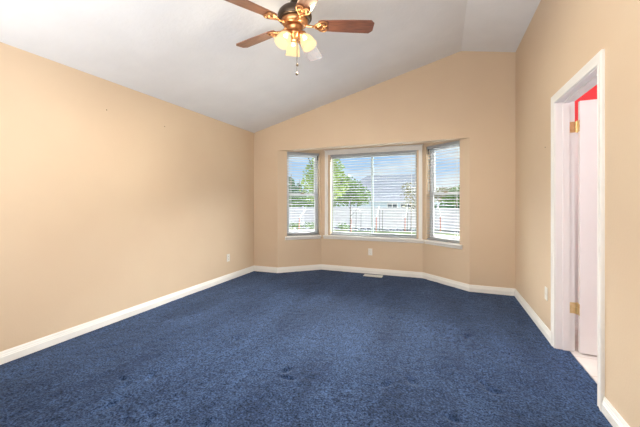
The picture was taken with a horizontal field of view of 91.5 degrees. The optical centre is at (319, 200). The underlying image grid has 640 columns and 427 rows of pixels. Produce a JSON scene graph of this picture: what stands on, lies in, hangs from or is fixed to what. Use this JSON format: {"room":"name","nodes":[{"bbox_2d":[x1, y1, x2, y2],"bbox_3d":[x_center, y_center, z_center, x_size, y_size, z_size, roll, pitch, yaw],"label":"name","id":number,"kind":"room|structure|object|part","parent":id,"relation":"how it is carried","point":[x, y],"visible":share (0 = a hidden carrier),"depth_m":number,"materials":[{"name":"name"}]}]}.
{"room":"empty bedroom","nodes":[
{"label":"empty bedroom","id":0,"kind":"room"},
{"bbox_2d":[0,42,253,351],"bbox_3d":[-2.139,0.040,3.164,0.140,2.560,5.600,0,0,21],"label":"wall","id":1,"kind":"structure","parent":0,"point":[103,212],"depth_m":3.02,"materials":[{"name":"beige paint"}]},
{"bbox_2d":[0,266,253,364],"bbox_3d":[-2.096,1.174,3.061,0.016,0.092,5.160,0,0,21],"label":"baseboard","id":2,"kind":"structure","parent":1,"relation":"attached to","point":[8,355],"depth_m":3.02,"materials":[{"name":"white paint"}]},
{"bbox_2d":[0,0,540,132],"bbox_3d":[-0.288,-1.669,2.435,4.120,1.029,5.600,0,0,21],"label":"ceiling","id":3,"kind":"structure","parent":0,"point":[182,53],"depth_m":3.19,"materials":[{"name":"white paint"}]},
{"bbox_2d":[225,0,373,74],"bbox_3d":[-0.200,-1.353,2.454,1.188,0.770,1.169,0,0,21],"label":"ceiling fan","id":4,"kind":"object","parent":3,"relation":"hanging from","point":[295,16],"visible":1,"depth_m":2.39,"materials":[{"name":"brown wood"}]},
{"bbox_3d":[-0.507,-1.365,2.171,0.433,0.006,0.136,0,11,-39],"label":"blade","id":5,"kind":"part","parent":4,"relation":"part of","materials":[{"name":"brown wood"}]},
{"bbox_3d":[-0.529,-1.365,2.639,0.433,0.006,0.136,0,11,33],"label":"blade","id":6,"kind":"part","parent":4,"relation":"part of","materials":[{"name":"brown wood"}]},
{"bbox_3d":[-0.278,-1.221,2.344,0.129,0.139,0.120,0,0,-43],"label":"lamp shade","id":7,"kind":"part","parent":4,"relation":"part of","materials":[{"name":"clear glass"}]},
{"bbox_3d":[-0.220,-1.221,2.528,0.120,0.139,0.129,0,0,-12],"label":"lamp shade","id":8,"kind":"part","parent":4,"relation":"part of","materials":[{"name":"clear glass"}]},
{"bbox_3d":[-0.196,-1.377,2.419,0.208,0.049,0.208,0,0,21],"label":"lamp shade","id":9,"kind":"part","parent":4,"relation":"part of","materials":[{"name":"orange metal"}]},
{"bbox_3d":[-0.056,-1.365,2.046,0.136,0.006,0.433,12,-4,-20],"label":"blade","id":10,"kind":"part","parent":4,"relation":"part of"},
{"bbox_3d":[-0.090,-1.221,2.386,0.129,0.139,0.120,0,0,17],"label":"lamp shade","id":11,"kind":"part","parent":4,"relation":"part of","materials":[{"name":"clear glass"}]},
{"bbox_3d":[-0.090,-1.365,2.803,0.136,0.006,0.433,-11,-3,15],"label":"blade","id":12,"kind":"part","parent":4,"relation":"part of","materials":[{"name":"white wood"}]},
{"bbox_3d":[0.202,-1.365,2.437,0.433,0.006,0.136,0,-11,-3],"label":"blade","id":13,"kind":"part","parent":4,"relation":"part of","materials":[{"name":"brown wood"}]},
{"bbox_2d":[278,149,320,266],"bbox_3d":[-0.349,0.120,5.511,0.849,2.400,0.150,0,0,-20],"label":"wall","id":14,"kind":"structure","parent":0,"point":[302,252],"depth_m":5.37,"materials":[{"name":"beige paint"}]},
{"bbox_2d":[277,264,320,272],"bbox_3d":[-0.349,1.174,5.422,0.799,0.092,0.016,0,0,-20],"label":"baseboard","id":15,"kind":"structure","parent":14,"relation":"attached to","point":[318,266],"depth_m":5.41,"materials":[{"name":"white paint"}]},
{"bbox_2d":[285,155,320,239],"bbox_3d":[-0.312,-0.089,5.494,0.647,1.521,0.203,0,0,-20],"label":"window","id":16,"kind":"structure","parent":14,"relation":"in","point":[295,237],"depth_m":5.51,"materials":[{"name":"white plastic"}]},
{"bbox_3d":[-0.330,-0.456,5.575,0.536,0.725,0.024,0,0,-20],"label":"sash","id":17,"kind":"part","parent":16,"relation":"part of","materials":[{"name":"clear glass"}]},
{"bbox_3d":[-0.321,0.218,5.551,0.536,0.710,0.024,0,0,-20],"label":"sash","id":18,"kind":"part","parent":16,"relation":"part of","materials":[{"name":"clear glass"}]},
{"bbox_2d":[287,152,318,235],"bbox_3d":[-0.298,-0.125,5.490,0.588,1.448,0.068,0,0,-20],"label":"window blind","id":19,"kind":"object","parent":16,"relation":"attached to","point":[288,153],"visible":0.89,"depth_m":5.49,"materials":[{"name":"grey plastic"}]},
{"bbox_3d":[-0.300,0.590,5.496,0.588,0.018,0.048,0,0,-20],"label":"rail","id":20,"kind":"part","parent":19,"relation":"part of","materials":[{"name":"white plastic"}]},
{"bbox_3d":[-0.302,0.637,5.467,0.647,0.068,0.145,0,0,-20],"label":"sill","id":21,"kind":"part","parent":16,"relation":"part of","materials":[{"name":"white paint"}]},
{"bbox_2d":[0,270,612,426],"bbox_3d":[0.905,1.258,2.162,6.300,0.085,5.726,0,0,21],"label":"floor","id":22,"kind":"structure","parent":0,"point":[312,348],"depth_m":2.32,"materials":[{"name":"blue carpet"}]},
{"bbox_2d":[363,274,382,277],"bbox_3d":[0.862,1.214,5.067,0.304,0.009,0.130,0,0,21],"label":"floor vent","id":23,"kind":"object","parent":22,"relation":"in","point":[368,275],"visible":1,"depth_m":5.07,"materials":[{"name":"white metal"}]},
{"bbox_2d":[321,143,422,271],"bbox_3d":[0.855,0.120,5.322,1.842,2.400,0.150,0,0,21],"label":"wall","id":24,"kind":"structure","parent":0,"point":[401,256],"depth_m":5.27,"materials":[{"name":"beige paint"}]},
{"bbox_2d":[321,264,422,277],"bbox_3d":[0.825,1.174,5.245,1.730,0.092,0.016,0,0,21],"label":"baseboard","id":25,"kind":"structure","parent":24,"relation":"attached to","point":[323,266],"depth_m":5.21,"materials":[{"name":"white paint"}]},
{"bbox_2d":[323,144,423,242],"bbox_3d":[0.873,-0.111,5.284,1.690,1.564,0.203,0,0,21],"label":"window","id":26,"kind":"structure","parent":24,"relation":"in","point":[404,147],"depth_m":5.24,"materials":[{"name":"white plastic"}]},
{"bbox_3d":[0.565,-0.105,5.494,0.754,1.360,0.024,0,0,21],"label":"sash","id":27,"kind":"part","parent":26,"relation":"part of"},
{"bbox_2d":[330,150,416,237],"bbox_3d":[0.869,-0.107,5.276,1.528,1.413,0.068,0,0,21],"label":"window blind","id":28,"kind":"object","parent":26,"relation":"attached to","point":[410,152],"visible":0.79,"depth_m":5.25,"materials":[{"name":"grey plastic"}]},
{"bbox_3d":[0.872,0.590,5.282,1.528,0.018,0.048,0,0,21],"label":"rail","id":29,"kind":"part","parent":28,"relation":"part of","materials":[{"name":"white plastic"}]},
{"bbox_3d":[0.862,0.637,5.258,1.690,0.068,0.145,0,0,21],"label":"sill","id":30,"kind":"part","parent":26,"relation":"part of","materials":[{"name":"white paint"}]},
{"bbox_3d":[0.898,-0.105,5.350,1.540,1.420,0.063,0,0,21],"label":"frame","id":31,"kind":"part","parent":26,"relation":"part of","materials":[{"name":"white plastic"}]},
{"bbox_3d":[1.231,-0.105,5.204,0.754,1.360,0.024,0,0,21],"label":"sash","id":32,"kind":"part","parent":26,"relation":"part of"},
{"bbox_2d":[254,51,515,288],"bbox_3d":[0.709,-0.377,4.815,3.950,3.393,0.160,0,0,21],"label":"wall","id":33,"kind":"structure","parent":0,"point":[462,94],"depth_m":4.30,"materials":[{"name":"beige paint"}]},
{"bbox_2d":[254,265,277,272],"bbox_3d":[-0.939,1.174,5.370,0.476,0.092,0.016,0,0,21],"label":"baseboard","id":34,"kind":"structure","parent":33,"relation":"attached to","point":[256,268],"depth_m":5.36,"materials":[{"name":"white paint"}]},
{"bbox_2d":[469,285,514,295],"bbox_3d":[2.263,1.174,4.109,0.541,0.092,0.016,0,0,21],"label":"baseboard","id":35,"kind":"structure","parent":33,"relation":"attached to","point":[472,288],"depth_m":4.10,"materials":[{"name":"white paint"}]},
{"bbox_2d":[423,138,469,284],"bbox_3d":[1.879,0.120,4.634,0.150,2.400,0.876,0,0,-28],"label":"wall","id":36,"kind":"structure","parent":0,"point":[445,262],"depth_m":4.42,"materials":[{"name":"beige paint"}]},
{"bbox_2d":[423,144,461,248],"bbox_3d":[1.851,-0.089,4.625,0.203,1.521,0.667,0,0,-28],"label":"window","id":37,"kind":"structure","parent":36,"relation":"in","point":[432,185],"depth_m":4.82,"materials":[{"name":"white plastic"}]},
{"bbox_3d":[1.826,0.637,4.612,0.145,0.068,0.667,0,0,-28],"label":"sill","id":38,"kind":"part","parent":37,"relation":"part of","materials":[{"name":"white paint"}]},
{"bbox_2d":[427,140,459,243],"bbox_3d":[1.835,-0.125,4.636,0.068,1.448,0.598,0,0,-28],"label":"window blind","id":39,"kind":"object","parent":37,"relation":"attached to","point":[456,143],"visible":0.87,"depth_m":4.61,"materials":[{"name":"grey plastic"}]},
{"bbox_3d":[1.841,0.590,4.639,0.048,0.018,0.598,0,0,-28],"label":"rail","id":40,"kind":"part","parent":39,"relation":"part of","materials":[{"name":"white plastic"}]},
{"bbox_3d":[1.931,-0.375,4.404,0.002,0.850,0.015,0,0,-28],"label":"pull cord","id":41,"kind":"part","parent":39,"relation":"part of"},
{"bbox_3d":[1.943,-0.113,4.449,0.054,1.395,0.002,0,0,-28],"label":"ladder cord","id":42,"kind":"part","parent":39,"relation":"part of","materials":[{"name":"white fabric"}]},
{"bbox_3d":[1.905,-0.122,4.673,0.063,1.455,0.610,0,0,-28],"label":"frame","id":43,"kind":"part","parent":37,"relation":"part of","materials":[{"name":"white plastic"}]},
{"bbox_3d":[1.893,0.218,4.667,0.024,0.710,0.546,0,0,-28],"label":"sash","id":44,"kind":"part","parent":37,"relation":"part of","materials":[{"name":"white plastic"}]},
{"bbox_3d":[1.916,-0.456,4.679,0.024,0.725,0.546,0,0,-28],"label":"sash","id":45,"kind":"part","parent":37,"relation":"part of","materials":[{"name":"white plastic"}]},
{"bbox_2d":[423,272,468,290],"bbox_3d":[1.820,1.174,4.568,0.016,0.092,0.825,0,0,-28],"label":"baseboard","id":46,"kind":"structure","parent":36,"relation":"attached to","point":[445,281],"depth_m":4.52,"materials":[{"name":"white paint"}]},
{"bbox_2d":[516,0,639,426],"bbox_3d":[1.660,-0.323,1.668,0.126,3.285,5.600,0,0,21],"label":"wall","id":47,"kind":"structure","parent":0,"point":[561,37],"depth_m":1.78,"materials":[{"name":"beige paint"}]},
{"bbox_2d":[514,289,550,343],"bbox_3d":[2.240,1.174,3.335,0.016,0.092,1.473,0,0,21],"label":"baseboard","id":48,"kind":"structure","parent":47,"relation":"attached to","point":[544,329],"depth_m":3.13,"materials":[{"name":"white paint"}]},
{"bbox_2d":[545,286,547,300],"bbox_3d":[2.041,0.835,2.818,0.008,0.116,0.070,0,0,21],"label":"wall plate","id":49,"kind":"object","parent":47,"relation":"attached to","point":[546,288],"visible":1,"depth_m":2.80,"materials":[{"name":"white plastic"}]},
{"bbox_2d":[556,67,596,350],"bbox_3d":[1.869,0.195,2.199,0.126,2.050,0.808,0,0,21],"label":"trim","id":50,"kind":"structure","parent":47,"relation":"attached to","point":[565,106],"depth_m":2.54,"materials":[{"name":"white paint"}]},
{"bbox_2d":[551,49,604,411],"bbox_3d":[1.802,0.171,2.226,0.019,2.099,0.906,0,0,21],"label":"trim","id":51,"kind":"structure","parent":47,"relation":"attached to","point":[598,61],"depth_m":1.86,"materials":[{"name":"white paint"}]},
{"bbox_2d":[570,99,596,354],"bbox_3d":[2.393,0.206,2.363,0.797,2.004,0.179,0,0,23],"label":"door","id":52,"kind":"structure","parent":47,"relation":"in","point":[585,126],"depth_m":2.46,"materials":[{"name":"white paint"}]},
{"bbox_2d":[602,397,629,426],"bbox_3d":[1.127,1.174,0.510,0.016,0.092,2.775,0,0,21],"label":"baseboard","id":53,"kind":"structure","parent":47,"relation":"attached to","point":[615,419],"depth_m":1.70,"materials":[{"name":"white paint"}]},
{"bbox_2d":[575,85,596,121],"bbox_3d":[3.400,0.020,2.906,2.204,2.600,0.100,0,0,21],"label":"wall","id":54,"kind":"structure","parent":0,"point":[591,94],"depth_m":3.13,"materials":[{"name":"red paint"}]},
{"label":"outside","id":55,"kind":"structure","parent":0,"visible":0},
{"bbox_2d":[289,225,459,237],"bbox_3d":[26.681,2.470,67.734,160.000,0.200,134.400,0,0,21],"label":"ground","id":56,"kind":"structure","parent":55,"point":[291,229],"depth_m":23.48,"materials":[{"name":"green plant"}]},
{"bbox_2d":[289,177,298,197],"bbox_3d":[-3.289,-0.331,36.004,2.648,5.407,2.523,0,0,21],"label":"conifer","id":57,"kind":"object","parent":56,"relation":"on","point":[290,178],"visible":0.28,"depth_m":35.76,"materials":[{"name":"green plant"}]},
{"bbox_2d":[289,223,301,228],"bbox_3d":[-2.153,2.040,26.550,1.444,0.685,1.128,0,0,21],"label":"shrub","id":58,"kind":"object","parent":56,"relation":"on","point":[293,224],"visible":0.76,"depth_m":26.41,"materials":[{"name":"green plant"}]},
{"bbox_2d":[296,181,304,197],"bbox_3d":[-2.671,-0.151,40.016,2.513,5.048,2.543,0,0,-32],"label":"conifer","id":59,"kind":"object","parent":56,"relation":"on","point":[298,186],"visible":0.06,"depth_m":39.70,"materials":[{"name":"green plant"}]},
{"bbox_2d":[302,222,313,228],"bbox_3d":[-0.745,2.039,26.347,1.342,0.673,1.425,0,0,-41],"label":"shrub","id":60,"kind":"object","parent":56,"relation":"on","point":[305,225],"visible":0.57,"depth_m":26.23,"materials":[{"name":"green plant"}]},
{"bbox_2d":[289,196,334,206],"bbox_3d":[-1.530,0.819,31.692,7.233,3.110,2.783,0,0,33],"label":"hedge","id":61,"kind":"object","parent":56,"relation":"on","point":[295,197],"visible":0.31,"depth_m":31.23,"materials":[{"name":"green plant"}]},
{"bbox_2d":[299,158,349,203],"bbox_3d":[0.243,-0.441,18.189,3.140,5.626,2.404,0,0,21],"label":"tree","id":62,"kind":"object","parent":56,"relation":"on","point":[310,162],"visible":0.28,"depth_m":17.97,"materials":[{"name":"green plant"}]},
{"bbox_2d":[337,222,349,228],"bbox_3d":[1.992,2.043,25.609,1.371,0.681,1.146,0,0,21],"label":"shrub","id":63,"kind":"object","parent":56,"relation":"on","point":[341,226],"visible":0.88,"depth_m":25.40,"materials":[{"name":"green plant"}]},
{"bbox_2d":[333,176,370,231],"bbox_3d":[2.004,0.289,21.878,2.527,4.165,3.137,0,0,-44],"label":"round tree","id":64,"kind":"object","parent":56,"relation":"on","point":[361,193],"visible":0.48,"depth_m":21.41,"materials":[{"name":"green plant"}]},
{"bbox_2d":[351,208,360,231],"bbox_3d":[2.792,1.496,24.239,0.874,1.850,0.178,0,0,0],"label":"stake","id":65,"kind":"object","parent":56,"relation":"on","point":[353,208],"visible":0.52,"depth_m":24.18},
{"bbox_2d":[289,206,459,229],"bbox_3d":[5.057,1.430,27.027,28.950,1.880,0.150,0,0,21],"label":"fence","id":66,"kind":"object","parent":56,"relation":"on","point":[342,215],"visible":0.29,"depth_m":26.96,"materials":[{"name":"white plastic"}]},
{"bbox_3d":[-2.756,1.430,30.110,2.280,1.720,0.050,0,0,21],"label":"panel","id":67,"kind":"part","parent":66,"relation":"part of","materials":[{"name":"white plastic"}]},
{"bbox_3d":[-0.523,1.430,29.231,2.280,1.720,0.050,0,0,21],"label":"panel","id":68,"kind":"part","parent":66,"relation":"part of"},
{"bbox_3d":[1.710,1.430,28.351,2.280,1.720,0.050,0,0,21],"label":"panel","id":69,"kind":"part","parent":66,"relation":"part of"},
{"bbox_3d":[3.943,1.430,27.471,2.280,1.720,0.050,0,0,21],"label":"panel","id":70,"kind":"part","parent":66,"relation":"part of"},
{"bbox_3d":[6.176,1.430,26.592,2.280,1.720,0.050,0,0,21],"label":"panel","id":71,"kind":"part","parent":66,"relation":"part of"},
{"bbox_3d":[8.409,1.430,25.712,2.280,1.720,0.050,0,0,21],"label":"panel","id":72,"kind":"part","parent":66,"relation":"part of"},
{"bbox_3d":[10.642,1.430,24.833,2.280,1.720,0.050,0,0,21],"label":"panel","id":73,"kind":"part","parent":66,"relation":"part of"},
{"bbox_2d":[289,226,459,233],"bbox_3d":[5.734,2.355,25.471,32.000,0.030,2.200,0,0,21],"label":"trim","id":74,"kind":"structure","parent":56,"relation":"on","point":[289,226],"depth_m":24.75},
{"bbox_2d":[297,225,459,231],"bbox_3d":[5.862,2.325,25.796,32.000,0.030,0.900,0,0,21],"label":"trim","id":75,"kind":"structure","parent":74,"relation":"on","point":[297,225],"depth_m":25.29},
{"bbox_2d":[404,207,407,230],"bbox_3d":[6.711,1.440,24.213,0.311,1.960,0.149,0,0,-23],"label":"stake","id":76,"kind":"object","parent":74,"relation":"on","point":[406,207],"visible":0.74,"depth_m":24.18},
{"bbox_2d":[399,183,414,227],"bbox_3d":[7.333,0.330,25.002,1.875,4.082,1.946,0,0,21],"label":"sparse tree","id":77,"kind":"object","parent":74,"relation":"on","point":[412,184],"visible":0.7,"depth_m":24.98,"materials":[{"name":"green plant"}]},
{"bbox_2d":[437,205,440,231],"bbox_3d":[8.936,1.365,23.400,0.294,2.112,0.110,0,0,0],"label":"stake","id":78,"kind":"object","parent":74,"relation":"on","point":[437,205],"visible":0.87,"depth_m":23.36,"materials":[{"name":"white"}]},
{"bbox_2d":[336,174,415,207],"bbox_3d":[7.576,-0.480,38.879,11.600,5.700,11.100,0,0,21],"label":"house","id":79,"kind":"structure","parent":56,"relation":"on","point":[392,189],"depth_m":35.27,"materials":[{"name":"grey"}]},
{"bbox_2d":[376,206,382,231],"bbox_3d":[4.614,1.389,24.240,0.597,2.063,0.154,0,0,-17],"label":"stake","id":80,"kind":"object","parent":56,"relation":"on","point":[378,206],"visible":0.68,"depth_m":24.27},
{"bbox_2d":[434,186,452,201],"bbox_3d":[18.777,0.038,49.002,5.479,4.670,3.454,0,0,21],"label":"round tree","id":81,"kind":"object","parent":56,"relation":"on","point":[442,186],"visible":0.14,"depth_m":48.57,"materials":[{"name":"green plant"}]},
{"bbox_2d":[434,203,459,207],"bbox_3d":[12.354,1.261,28.960,5.959,2.226,2.182,0,0,21],"label":"hedge","id":82,"kind":"object","parent":56,"relation":"on","point":[435,205],"visible":0.16,"depth_m":28.84,"materials":[{"name":"green plant"}]},
{"bbox_2d":[440,185,459,204],"bbox_3d":[14.981,0.133,32.403,4.752,4.480,3.046,0,0,-1],"label":"broad tree","id":83,"kind":"object","parent":56,"relation":"on","point":[454,187],"visible":0.2,"depth_m":32.28,"materials":[{"name":"green plant"}]},
{"bbox_3d":[3.903,0.020,1.042,0.100,2.600,3.200,0,0,21],"label":"wall","id":84,"kind":"structure","parent":0,"visible":0},
{"bbox_2d":[575,132,577,321],"bbox_3d":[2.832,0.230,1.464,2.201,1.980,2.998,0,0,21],"label":"trim","id":85,"kind":"structure","parent":84,"relation":"attached to","point":[576,134],"depth_m":3.14,"materials":[{"name":"white paint"}]}
]}

